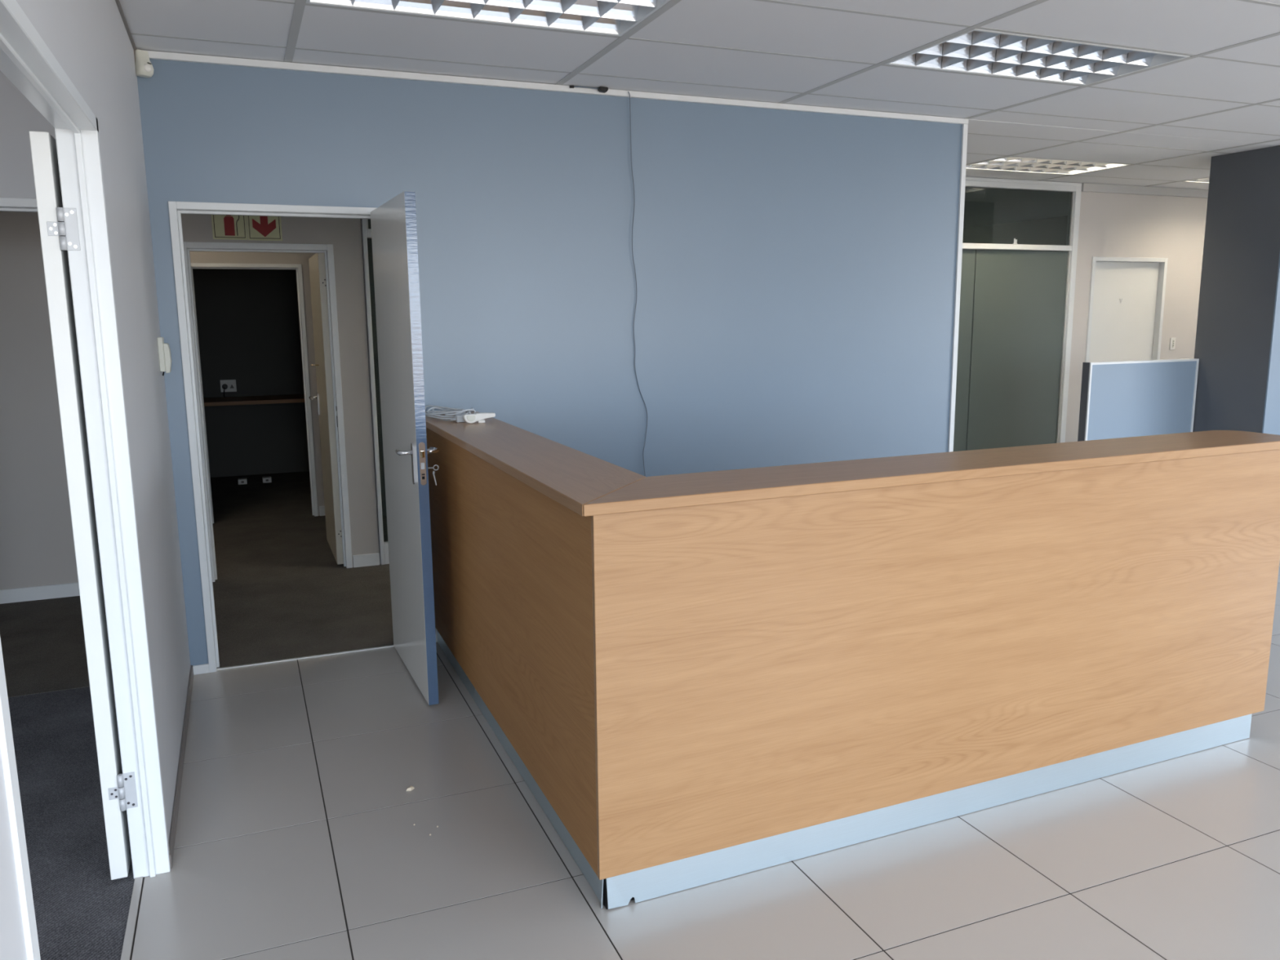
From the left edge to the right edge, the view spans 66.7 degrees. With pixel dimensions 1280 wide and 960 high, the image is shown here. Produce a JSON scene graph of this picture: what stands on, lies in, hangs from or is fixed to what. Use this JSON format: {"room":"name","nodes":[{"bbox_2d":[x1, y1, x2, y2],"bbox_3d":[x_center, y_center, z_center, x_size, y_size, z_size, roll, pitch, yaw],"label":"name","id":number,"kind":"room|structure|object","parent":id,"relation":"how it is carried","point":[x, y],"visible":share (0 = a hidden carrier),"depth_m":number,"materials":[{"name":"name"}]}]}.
{"room":"office reception area","nodes":[
{"label":"office reception area","id":0,"kind":"room"},
{"bbox_2d":[0,0,191,959],"bbox_3d":[-0.767,0.090,1.020,0.085,2.641,6.800,-4,10,-22],"label":"wall","id":1,"kind":"structure","parent":0,"point":[89,39],"depth_m":3.04,"materials":[{"name":"grey paint"}]},
{"bbox_2d":[0,0,170,959],"bbox_3d":[-1.278,0.174,2.228,0.150,2.080,2.412,-4,10,-22],"label":"door","id":2,"kind":"structure","parent":1,"relation":"in","point":[68,171],"depth_m":2.56,"materials":[{"name":"white wood"}]},
{"bbox_2d":[115,0,136,49],"bbox_3d":[-0.731,-1.206,0.807,0.010,0.010,6.780,-4,10,-22],"label":"trim","id":3,"kind":"structure","parent":1,"relation":"attached to","point":[117,2],"depth_m":3.53,"materials":[{"name":"white metal"}]},
{"bbox_2d":[133,48,154,77],"bbox_3d":[-1.991,-1.671,3.898,0.072,0.097,0.073,-4,10,-22],"label":"sensor","id":4,"kind":"object","parent":1,"relation":"attached to","point":[144,67],"visible":0.99,"depth_m":3.88,"materials":[{"name":"beige plastic"}]},
{"bbox_2d":[156,337,171,375],"bbox_3d":[-1.936,-0.504,3.963,0.042,0.156,0.080,-4,10,-22],"label":"handset","id":5,"kind":"object","parent":1,"relation":"attached to","point":[164,350],"visible":1,"depth_m":3.93,"materials":[{"name":"beige plastic"}]},
{"bbox_2d":[168,665,193,868],"bbox_3d":[-1.684,0.978,3.585,0.010,0.045,1.688,-4,10,-22],"label":"baseboard","id":6,"kind":"structure","parent":1,"relation":"attached to","point":[180,772],"depth_m":3.34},
{"bbox_2d":[0,211,378,590],"bbox_3d":[-1.701,-0.787,6.212,8.200,2.641,0.350,-4,10,-22],"label":"wall","id":7,"kind":"structure","parent":0,"point":[37,543],"depth_m":5.47,"materials":[{"name":"paint"}]},
{"bbox_2d":[0,582,79,604],"bbox_3d":[-4.011,0.690,5.295,3.028,0.080,0.012,-4,10,-22],"label":"baseboard","id":8,"kind":"structure","parent":7,"relation":"attached to","point":[69,589],"depth_m":5.53,"materials":[{"name":"white wood"}]},
{"bbox_2d":[211,214,247,239],"bbox_3d":[-2.373,-1.484,5.618,0.185,0.185,0.010,-4,10,-22],"label":"fire extinguisher sign","id":9,"kind":"object","parent":7,"relation":"attached to","point":[224,226],"visible":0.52,"depth_m":5.62,"materials":[{"name":"white plastic"}]},
{"bbox_2d":[246,215,282,240],"bbox_3d":[-2.199,-1.498,5.689,0.189,0.189,0.008,-4,10,-22],"label":"arrow sign","id":10,"kind":"object","parent":7,"relation":"attached to","point":[259,228],"visible":0.66,"depth_m":5.69,"materials":[{"name":"white plastic"}]},
{"bbox_2d":[183,241,352,582],"bbox_3d":[-2.388,-0.464,6.248,0.840,2.005,0.860,-4,10,-22],"label":"door","id":11,"kind":"structure","parent":7,"relation":"in","point":[322,266],"depth_m":6.01,"materials":[{"name":"white wood"}]},
{"bbox_2d":[352,552,380,567],"bbox_3d":[-1.748,0.513,6.211,0.165,0.080,0.012,-4,10,-22],"label":"baseboard","id":12,"kind":"structure","parent":7,"relation":"attached to","point":[370,559],"depth_m":6.21,"materials":[{"name":"white wood"}]},
{"bbox_2d":[360,218,389,564],"bbox_3d":[-0.581,-0.846,6.506,2.400,2.638,0.080,-4,10,-22],"label":"window","id":13,"kind":"structure","parent":7,"relation":"in","point":[366,227],"depth_m":6.08,"materials":[{"name":"white glass"}]},
{"bbox_2d":[0,471,394,959],"bbox_3d":[-1.284,0.924,4.177,7.200,0.065,12.700,-4,10,-22],"label":"floor","id":14,"kind":"structure","parent":0,"point":[281,591],"depth_m":4.70,"materials":[{"name":"carpet"}]},
{"bbox_2d":[237,477,247,484],"bbox_3d":[-3.817,0.012,9.336,0.080,0.050,0.083,-4,10,-22],"label":"socket","id":15,"kind":"object","parent":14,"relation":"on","point":[241,481],"visible":1,"depth_m":9.30,"materials":[{"name":"white plastic"}]},
{"bbox_2d":[262,475,271,483],"bbox_3d":[-3.614,-0.004,9.418,0.080,0.050,0.083,-4,10,-22],"label":"socket","id":16,"kind":"object","parent":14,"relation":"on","point":[265,479],"visible":1,"depth_m":9.38,"materials":[{"name":"white plastic"}]},
{"bbox_2d":[189,251,324,515],"bbox_3d":[-3.495,-0.951,7.272,2.900,2.641,0.100,-4,10,-22],"label":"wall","id":17,"kind":"structure","parent":0,"point":[226,257],"depth_m":7.51,"materials":[{"name":"paint"}]},
{"bbox_2d":[191,262,318,523],"bbox_3d":[-2.985,-0.663,7.533,0.808,1.977,0.120,-4,10,-22],"label":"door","id":18,"kind":"structure","parent":17,"relation":"in","point":[298,267],"depth_m":7.53,"materials":[{"name":"white wood"}]},
{"bbox_2d":[319,506,324,515],"bbox_3d":[-2.346,0.232,7.888,0.485,0.080,0.012,-4,10,-22],"label":"baseboard","id":19,"kind":"structure","parent":17,"relation":"attached to","point":[322,508],"depth_m":7.80,"materials":[{"name":"white wood"}]},
{"bbox_2d":[0,58,962,665],"bbox_3d":[-1.497,-0.480,4.403,7.180,2.641,0.100,-4,10,-22],"label":"wall","id":20,"kind":"structure","parent":0,"point":[796,270],"depth_m":4.85,"materials":[{"name":"blue paint"}]},
{"bbox_2d":[0,197,37,212],"bbox_3d":[-2.756,-0.089,3.942,1.006,2.048,0.120,-4,10,-22],"label":"door frame","id":21,"kind":"structure","parent":20,"relation":"in","point":[6,204],"depth_m":3.85,"materials":[{"name":"white paint"}]},
{"bbox_2d":[192,663,208,675],"bbox_3d":[-1.974,0.850,4.363,0.072,0.042,0.012,-4,10,-22],"label":"baseboard","id":22,"kind":"structure","parent":20,"relation":"attached to","point":[199,668],"depth_m":4.36,"materials":[{"name":"white wood"}]},
{"bbox_2d":[168,191,439,705],"bbox_3d":[-1.381,-0.125,4.061,0.939,2.054,0.938,-4,10,-22],"label":"door","id":23,"kind":"structure","parent":20,"relation":"in","point":[393,223],"depth_m":4.10,"materials":[{"name":"white wood"}]},
{"bbox_2d":[435,627,437,642],"bbox_3d":[0.362,0.648,5.306,3.200,0.080,0.012,-4,10,-22],"label":"baseboard","id":24,"kind":"structure","parent":20,"relation":"attached to","point":[435,628],"depth_m":4.75,"materials":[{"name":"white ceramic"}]},
{"bbox_2d":[142,49,968,124],"bbox_3d":[-0.094,-1.865,4.691,4.190,0.028,0.022,-4,10,-22],"label":"trim","id":25,"kind":"structure","parent":20,"relation":"attached to","point":[153,55],"depth_m":4.49,"materials":[{"name":"white paint"}]},
{"bbox_2d":[569,85,608,93],"bbox_3d":[-0.241,-1.852,4.601,0.185,0.022,0.031,-4,10,-21],"label":"connector","id":26,"kind":"object","parent":20,"relation":"attached to","point":[601,89],"visible":1,"depth_m":4.61,"materials":[{"name":"plastic"}]},
{"bbox_2d":[627,91,648,476],"bbox_3d":[-0.010,-0.939,4.875,0.100,1.906,0.022,-6,11,-29],"label":"hanging cable","id":27,"kind":"object","parent":20,"relation":"hanging from","point":[628,91],"visible":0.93,"depth_m":4.87,"materials":[{"name":"plastic"}]},
{"bbox_2d":[947,124,968,452],"bbox_3d":[1.823,-0.739,5.746,0.030,2.639,0.124,-4,10,-22],"label":"trim","id":28,"kind":"structure","parent":20,"relation":"attached to","point":[965,126],"depth_m":5.62,"materials":[{"name":"white paint"}]},
{"bbox_2d":[192,248,1047,477],"bbox_3d":[0.014,-1.294,9.092,11.000,2.641,4.250,-4,10,-22],"label":"wall","id":29,"kind":"structure","parent":0,"point":[248,321],"depth_m":9.72,"materials":[{"name":"grey paint"}]},
{"bbox_2d":[220,379,236,397],"bbox_3d":[-4.074,-0.906,9.628,0.145,0.169,0.075,-4,10,-22],"label":"wall socket","id":30,"kind":"object","parent":29,"relation":"attached to","point":[226,385],"visible":1,"depth_m":9.65,"materials":[{"name":"white plastic"}]},
{"bbox_2d":[203,394,304,406],"bbox_3d":[-4.284,-0.362,9.334,2.880,0.798,0.607,-4,10,-22],"label":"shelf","id":31,"kind":"object","parent":29,"relation":"attached to","point":[290,398],"visible":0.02,"depth_m":9.32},
{"bbox_2d":[119,0,1279,189],"bbox_3d":[0.983,-1.993,4.692,12.400,0.201,12.800,-4,10,-22],"label":"ceiling","id":32,"kind":"structure","parent":0,"point":[1168,121],"depth_m":4.09,"materials":[{"name":"white tile"}]},
{"bbox_2d":[306,0,670,36],"bbox_3d":[-0.506,-1.690,3.301,1.164,0.100,0.564,-4,10,-22],"label":"ceiling light","id":33,"kind":"object","parent":32,"relation":"attached to","point":[605,17],"visible":1,"depth_m":3.52,"materials":[{"name":"white metal"}]},
{"bbox_2d":[884,28,1190,85],"bbox_3d":[1.713,-1.864,4.199,1.164,0.100,0.564,-4,10,-22],"label":"ceiling light","id":34,"kind":"object","parent":32,"relation":"attached to","point":[976,51],"visible":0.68,"depth_m":4.25,"materials":[{"name":"white metal"}]},
{"bbox_2d":[965,155,1130,174],"bbox_3d":[3.018,-2.403,7.286,1.164,0.100,0.564,-4,10,-22],"label":"ceiling light","id":35,"kind":"object","parent":32,"relation":"attached to","point":[1010,163],"visible":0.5,"depth_m":7.36,"materials":[{"name":"white metal"}]},
{"bbox_2d":[1186,177,1209,182],"bbox_3d":[5.236,-2.577,8.184,1.164,0.100,0.564,-4,10,-22],"label":"ceiling light","id":36,"kind":"object","parent":32,"relation":"attached to","point":[1204,180],"visible":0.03,"depth_m":8.26,"materials":[{"name":"white metal"}]},
{"bbox_2d":[120,560,1279,959],"bbox_3d":[3.136,0.942,3.834,9.285,0.064,8.700,-4,10,-22],"label":"floor","id":37,"kind":"structure","parent":0,"point":[297,838],"depth_m":2.81,"materials":[{"name":"tile"}]},
{"bbox_2d":[406,786,414,791],"bbox_3d":[-0.776,1.039,3.278,0.019,0.010,0.027,3,10,22],"label":"chip","id":38,"kind":"object","parent":37,"relation":"on","point":[411,788],"visible":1,"depth_m":3.27,"materials":[{"name":"white"}]},
{"bbox_2d":[425,404,1279,909],"bbox_3d":[0.670,0.303,4.057,2.735,1.174,2.413,-4,10,-22],"label":"reception desk","id":39,"kind":"object","parent":37,"relation":"on","point":[695,679],"depth_m":2.89,"materials":[{"name":"brown wood"}]},
{"bbox_2d":[462,412,495,423],"bbox_3d":[-0.691,-0.267,4.176,0.137,0.042,0.042,-4,10,-22],"label":"plug","id":40,"kind":"object","parent":39,"relation":"on","point":[479,417],"visible":1,"depth_m":4.16,"materials":[{"name":"white plastic"}]},
{"bbox_2d":[425,411,646,515],"bbox_3d":[-0.460,-0.120,3.516,0.301,0.030,2.410,-4,10,-22],"label":"countertop","id":41,"kind":"structure","parent":39,"relation":"on","point":[574,478],"depth_m":3.07,"materials":[{"name":"brown wood"}]},
{"bbox_2d":[583,430,1279,516],"bbox_3d":[1.054,-0.053,3.041,2.738,0.030,0.316,-5,11,-23],"label":"countertop","id":42,"kind":"structure","parent":39,"relation":"on","point":[703,488],"depth_m":2.87,"materials":[{"name":"brown wood"}]},
{"bbox_2d":[1077,358,1199,441],"bbox_3d":[3.594,-0.255,7.046,1.053,1.215,0.070,-4,10,-22],"label":"screen","id":43,"kind":"object","parent":37,"relation":"on","point":[1118,399],"visible":0.49,"depth_m":6.94,"materials":[{"name":"blue fabric"}]},
{"bbox_2d":[953,176,1081,451],"bbox_3d":[2.765,-1.152,8.121,2.140,2.638,0.080,-4,10,-22],"label":"window","id":44,"kind":"structure","parent":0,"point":[1020,324],"depth_m":8.25,"materials":[{"name":"white glass"}]},
{"bbox_2d":[1065,191,1207,442],"bbox_3d":[4.741,-1.314,8.953,2.160,2.641,0.100,-4,10,-22],"label":"wall","id":45,"kind":"structure","parent":0,"point":[1172,228],"depth_m":8.66,"materials":[{"name":"white paint"}]},
{"bbox_2d":[1084,256,1168,362],"bbox_3d":[4.340,-0.981,8.840,0.901,2.030,0.124,-4,10,-22],"label":"door","id":46,"kind":"structure","parent":45,"relation":"in","point":[1126,300],"depth_m":8.76,"materials":[{"name":"white wood"}]},
{"bbox_2d":[1081,182,1208,198],"bbox_3d":[4.759,-2.571,8.679,2.150,0.068,0.030,-4,10,-22],"label":"trim","id":47,"kind":"structure","parent":45,"relation":"attached to","point":[1086,187],"depth_m":8.53,"materials":[{"name":"white paint"}]},
{"bbox_2d":[1169,337,1175,350],"bbox_3d":[4.918,-1.258,8.972,0.063,0.110,0.016,-4,10,-22],"label":"light switch","id":48,"kind":"object","parent":45,"relation":"attached to","point":[1172,340],"visible":1,"depth_m":8.97,"materials":[{"name":"white plastic"}]},
{"bbox_2d":[1192,145,1279,435],"bbox_3d":[4.461,-0.976,6.984,0.600,2.641,0.580,-4,10,-22],"label":"wall pillar","id":49,"kind":"structure","parent":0,"point":[1237,340],"depth_m":6.79,"materials":[{"name":"grey paint"}]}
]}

